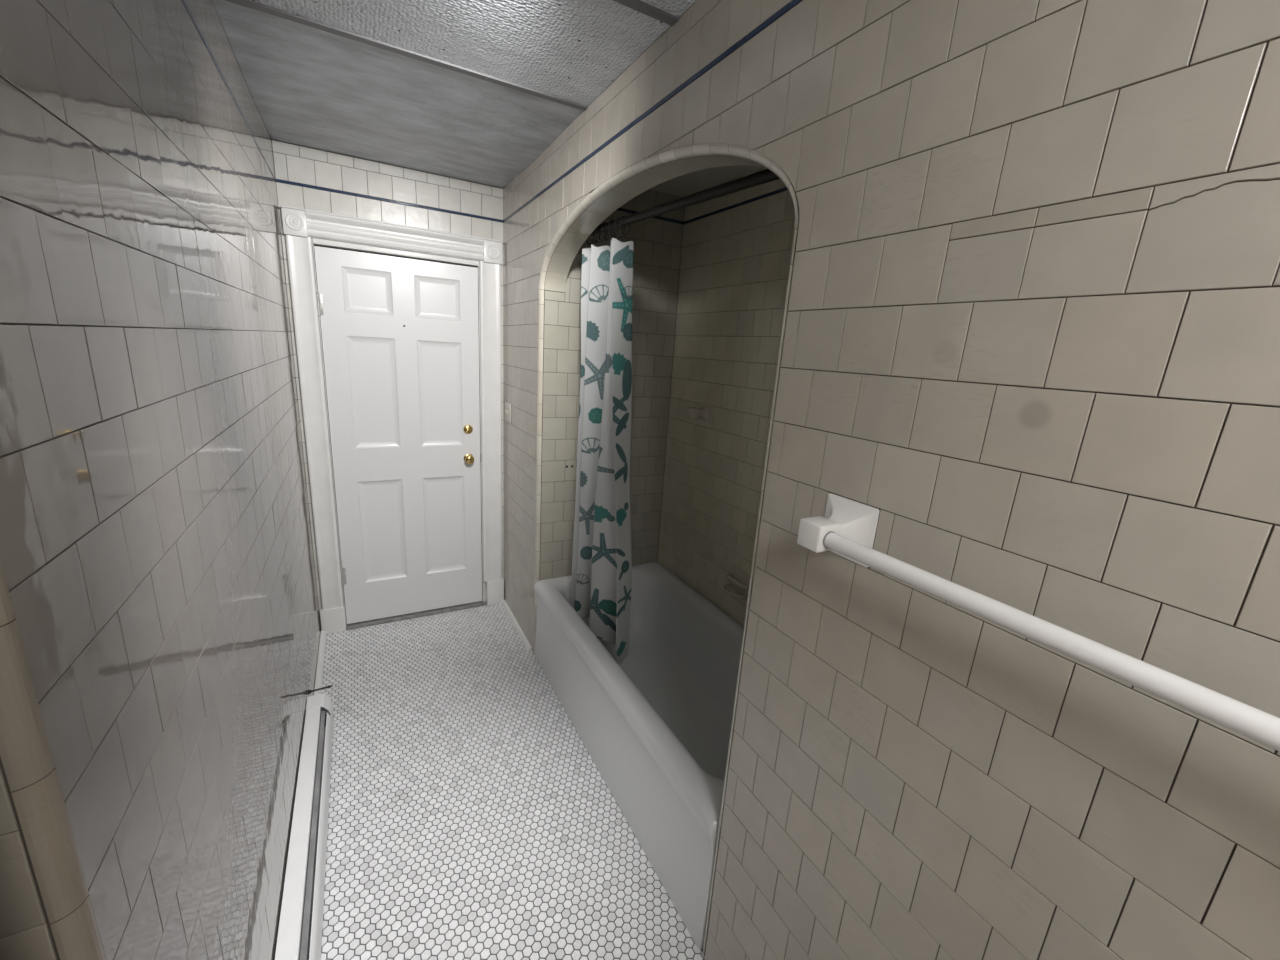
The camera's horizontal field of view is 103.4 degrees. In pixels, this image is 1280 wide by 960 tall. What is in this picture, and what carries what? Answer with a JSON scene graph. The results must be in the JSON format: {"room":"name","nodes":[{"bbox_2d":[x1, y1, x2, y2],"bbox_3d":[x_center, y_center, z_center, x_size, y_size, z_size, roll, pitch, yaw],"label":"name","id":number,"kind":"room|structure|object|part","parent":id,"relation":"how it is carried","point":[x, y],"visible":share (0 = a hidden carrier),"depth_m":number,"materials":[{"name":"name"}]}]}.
{"room":"bathroom","nodes":[
{"label":"bathroom","id":0,"kind":"room"},
{"bbox_2d":[0,757,59,959],"bbox_3d":[-0.690,0.295,0.408,0.280,2.483,0.071,-4,16,-29],"label":"wall","id":1,"kind":"structure","parent":0,"point":[26,933],"depth_m":0.46,"materials":[{"name":"tile"}]},
{"bbox_2d":[0,0,320,959],"bbox_3d":[-1.182,-0.015,1.504,0.102,2.483,2.540,-4,16,-29],"label":"wall","id":2,"kind":"structure","parent":0,"point":[160,627],"depth_m":0.71,"materials":[{"name":"tile"}]},
{"bbox_2d":[275,694,333,959],"bbox_3d":[-0.980,1.177,1.484,0.085,0.164,1.585,-4,16,-29],"label":"baseboard heater","id":3,"kind":"object","parent":2,"relation":"attached to","point":[299,937],"visible":1,"depth_m":1.53,"materials":[{"name":"white paint"}]},
{"bbox_3d":[-0.930,1.198,1.466,0.012,0.122,1.495,-4,16,-29],"label":"panel","id":4,"kind":"part","parent":3,"relation":"part of","materials":[{"name":"white paint"}]},
{"bbox_2d":[314,631,326,694],"bbox_3d":[-1.582,0.955,2.496,0.026,0.030,0.806,-4,16,-29],"label":"baseboard","id":5,"kind":"structure","parent":2,"relation":"attached to","point":[322,646],"depth_m":2.56,"materials":[{"name":"white paint"}]},
{"bbox_2d":[308,685,332,694],"bbox_3d":[-1.369,0.897,2.166,0.092,0.022,0.022,-4,16,-29],"label":"pin","id":6,"kind":"object","parent":2,"relation":"attached to","point":[309,691],"visible":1,"depth_m":2.16,"materials":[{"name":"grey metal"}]},
{"bbox_2d":[272,140,503,630],"bbox_3d":[-1.301,-0.363,2.851,1.126,2.483,0.122,-4,16,-29],"label":"wall","id":7,"kind":"structure","parent":0,"point":[306,178],"depth_m":2.51,"materials":[{"name":"tile"}]},
{"bbox_2d":[280,205,503,633],"bbox_3d":[-1.297,-0.236,2.860,1.016,2.194,0.153,-4,16,-29],"label":"door frame","id":8,"kind":"structure","parent":7,"relation":"attached to","point":[301,227],"depth_m":2.68,"materials":[{"name":"white paint"}]},
{"bbox_3d":[-1.665,-0.214,2.606,0.103,1.928,0.020,-4,16,-29],"label":"casing","id":9,"kind":"part","parent":8,"relation":"part of","materials":[{"name":"white paint"}]},
{"bbox_3d":[-1.207,-1.224,2.559,0.809,0.108,0.043,-4,16,-29],"label":"header moulding","id":10,"kind":"part","parent":8,"relation":"part of","materials":[{"name":"white paint"}]},
{"bbox_3d":[-0.890,-0.278,3.026,0.117,1.910,0.020,-4,16,-29],"label":"casing","id":11,"kind":"part","parent":8,"relation":"part of","materials":[{"name":"white paint"}]},
{"bbox_2d":[314,246,481,623],"bbox_3d":[-1.288,-0.167,2.834,0.774,2.013,0.084,-4,16,-29],"label":"door","id":12,"kind":"structure","parent":7,"relation":"in","point":[400,336],"depth_m":2.81,"materials":[{"name":"white paint"}]},
{"bbox_3d":[-1.008,-0.122,2.984,0.057,0.057,0.048,-4,16,-29],"label":"knob","id":13,"kind":"part","parent":12,"relation":"part of","materials":[{"name":"gold metal"}]},
{"bbox_2d":[212,0,763,196],"bbox_3d":[-0.014,-1.075,0.863,2.190,0.128,4.357,-4,16,-29],"label":"ceiling","id":14,"kind":"structure","parent":0,"point":[476,91],"depth_m":1.59,"materials":[{"name":"paint"}]},
{"bbox_2d":[321,603,705,959],"bbox_3d":[-0.189,1.345,1.502,2.070,0.060,4.257,-4,16,-29],"label":"floor","id":15,"kind":"structure","parent":0,"point":[470,817],"depth_m":1.80,"materials":[{"name":"tile"}]},
{"bbox_2d":[534,562,746,949],"bbox_3d":[0.131,0.915,2.230,0.757,0.457,1.568,-4,16,-29],"label":"bathtub","id":16,"kind":"object","parent":15,"relation":"on","point":[655,725],"visible":0.55,"depth_m":2.13,"materials":[{"name":"white ceramic"}]},
{"bbox_2d":[540,189,684,579],"bbox_3d":[-0.159,-0.227,2.711,0.784,2.435,0.082,-4,16,-29],"label":"wall","id":17,"kind":"structure","parent":0,"point":[657,240],"depth_m":2.59,"materials":[{"name":"tile"}]},
{"bbox_2d":[657,167,798,626],"bbox_3d":[0.544,-0.052,2.201,0.062,2.435,1.700,-4,16,-29],"label":"wall","id":18,"kind":"structure","parent":0,"point":[736,252],"depth_m":2.37,"materials":[{"name":"tile"}]},
{"bbox_2d":[685,403,710,422],"bbox_3d":[0.279,-0.331,2.485,0.102,0.090,0.090,-4,16,-29],"label":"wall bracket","id":19,"kind":"object","parent":18,"relation":"attached to","point":[703,413],"visible":1,"depth_m":2.48,"materials":[{"name":"beige ceramic"}]},
{"bbox_2d":[723,565,749,605],"bbox_3d":[0.436,0.494,2.333,0.074,0.150,0.150,-4,16,-29],"label":"soap dish","id":20,"kind":"object","parent":18,"relation":"attached to","point":[738,586],"visible":0.9,"depth_m":2.33,"materials":[{"name":"beige ceramic"}]},
{"bbox_3d":[0.448,0.469,2.333,0.042,0.018,0.142,-4,16,-29],"label":"grab handle","id":21,"kind":"part","parent":20,"relation":"part of","materials":[{"name":"beige ceramic"}]},
{"bbox_2d":[503,0,1279,959],"bbox_3d":[0.210,0.118,1.342,0.122,2.483,4.207,-4,16,-29],"label":"wall","id":22,"kind":"structure","parent":0,"point":[1032,325],"depth_m":0.70,"materials":[{"name":"tile"}]},
{"bbox_2d":[505,402,510,423],"bbox_3d":[-0.770,-0.392,2.935,0.012,0.114,0.116,-4,16,-29],"label":"light switch","id":23,"kind":"object","parent":22,"relation":"attached to","point":[507,405],"visible":1,"depth_m":2.92,"materials":[{"name":"grey plastic"}]},
{"bbox_2d":[502,600,531,650],"bbox_3d":[-0.755,0.870,3.064,0.020,0.023,0.596,-4,16,-29],"label":"baseboard","id":24,"kind":"structure","parent":22,"relation":"attached to","point":[505,605],"depth_m":3.02,"materials":[{"name":"white paint"}]},
{"bbox_2d":[589,169,779,236],"bbox_3d":[0.065,-0.891,1.669,0.064,0.126,1.568,-4,16,-29],"label":"shower rod","id":25,"kind":"object","parent":22,"relation":"attached to","point":[764,176],"visible":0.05,"depth_m":1.47,"materials":[{"name":"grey metal"}]},
{"bbox_2d":[596,224,605,241],"bbox_3d":[-0.159,-1.009,2.065,0.042,0.068,0.004,0,15,-14],"label":"curtain ring","id":26,"kind":"object","parent":25,"relation":"hanging from","point":[599,240],"visible":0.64,"depth_m":2.07,"materials":[{"name":"grey metal"}]},
{"bbox_2d":[571,238,633,664],"bbox_3d":[-0.144,-0.097,2.206,0.140,1.746,0.584,-4,16,-29],"label":"shower curtain","id":27,"kind":"object","parent":25,"relation":"hanging from","point":[601,580],"visible":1,"depth_m":2.16,"materials":[{"name":"white fabric"}]},
{"bbox_2d":[601,222,610,240],"bbox_3d":[-0.135,-0.995,2.023,0.042,0.068,0.004,-4,16,-27],"label":"curtain ring","id":28,"kind":"object","parent":25,"relation":"hanging from","point":[605,239],"visible":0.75,"depth_m":2.02,"materials":[{"name":"grey metal"}]},
{"bbox_2d":[609,220,617,237],"bbox_3d":[-0.104,-0.976,1.969,0.042,0.068,0.004,-6,17,-35],"label":"curtain ring","id":29,"kind":"object","parent":25,"relation":"hanging from","point":[611,220],"visible":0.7,"depth_m":1.96,"materials":[{"name":"grey metal"}]},
{"bbox_2d":[615,218,625,236],"bbox_3d":[-0.076,-0.959,1.919,0.042,0.068,0.004,2,14,-8],"label":"curtain ring","id":30,"kind":"object","parent":25,"relation":"hanging from","point":[617,234],"visible":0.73,"depth_m":1.92,"materials":[{"name":"grey metal"}]},
{"bbox_2d":[620,216,629,235],"bbox_3d":[-0.057,-0.948,1.885,0.042,0.068,0.004,-4,16,-29],"label":"curtain ring","id":31,"kind":"object","parent":25,"relation":"hanging from","point":[626,233],"visible":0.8,"depth_m":1.89,"materials":[{"name":"grey metal"}]},
{"bbox_2d":[797,493,1279,751],"bbox_3d":[0.490,0.173,0.607,0.102,0.107,0.770,-4,16,-29],"label":"towel bar","id":32,"kind":"object","parent":22,"relation":"attached to","point":[847,529],"visible":1,"depth_m":0.59,"materials":[{"name":"white ceramic"}]}
]}

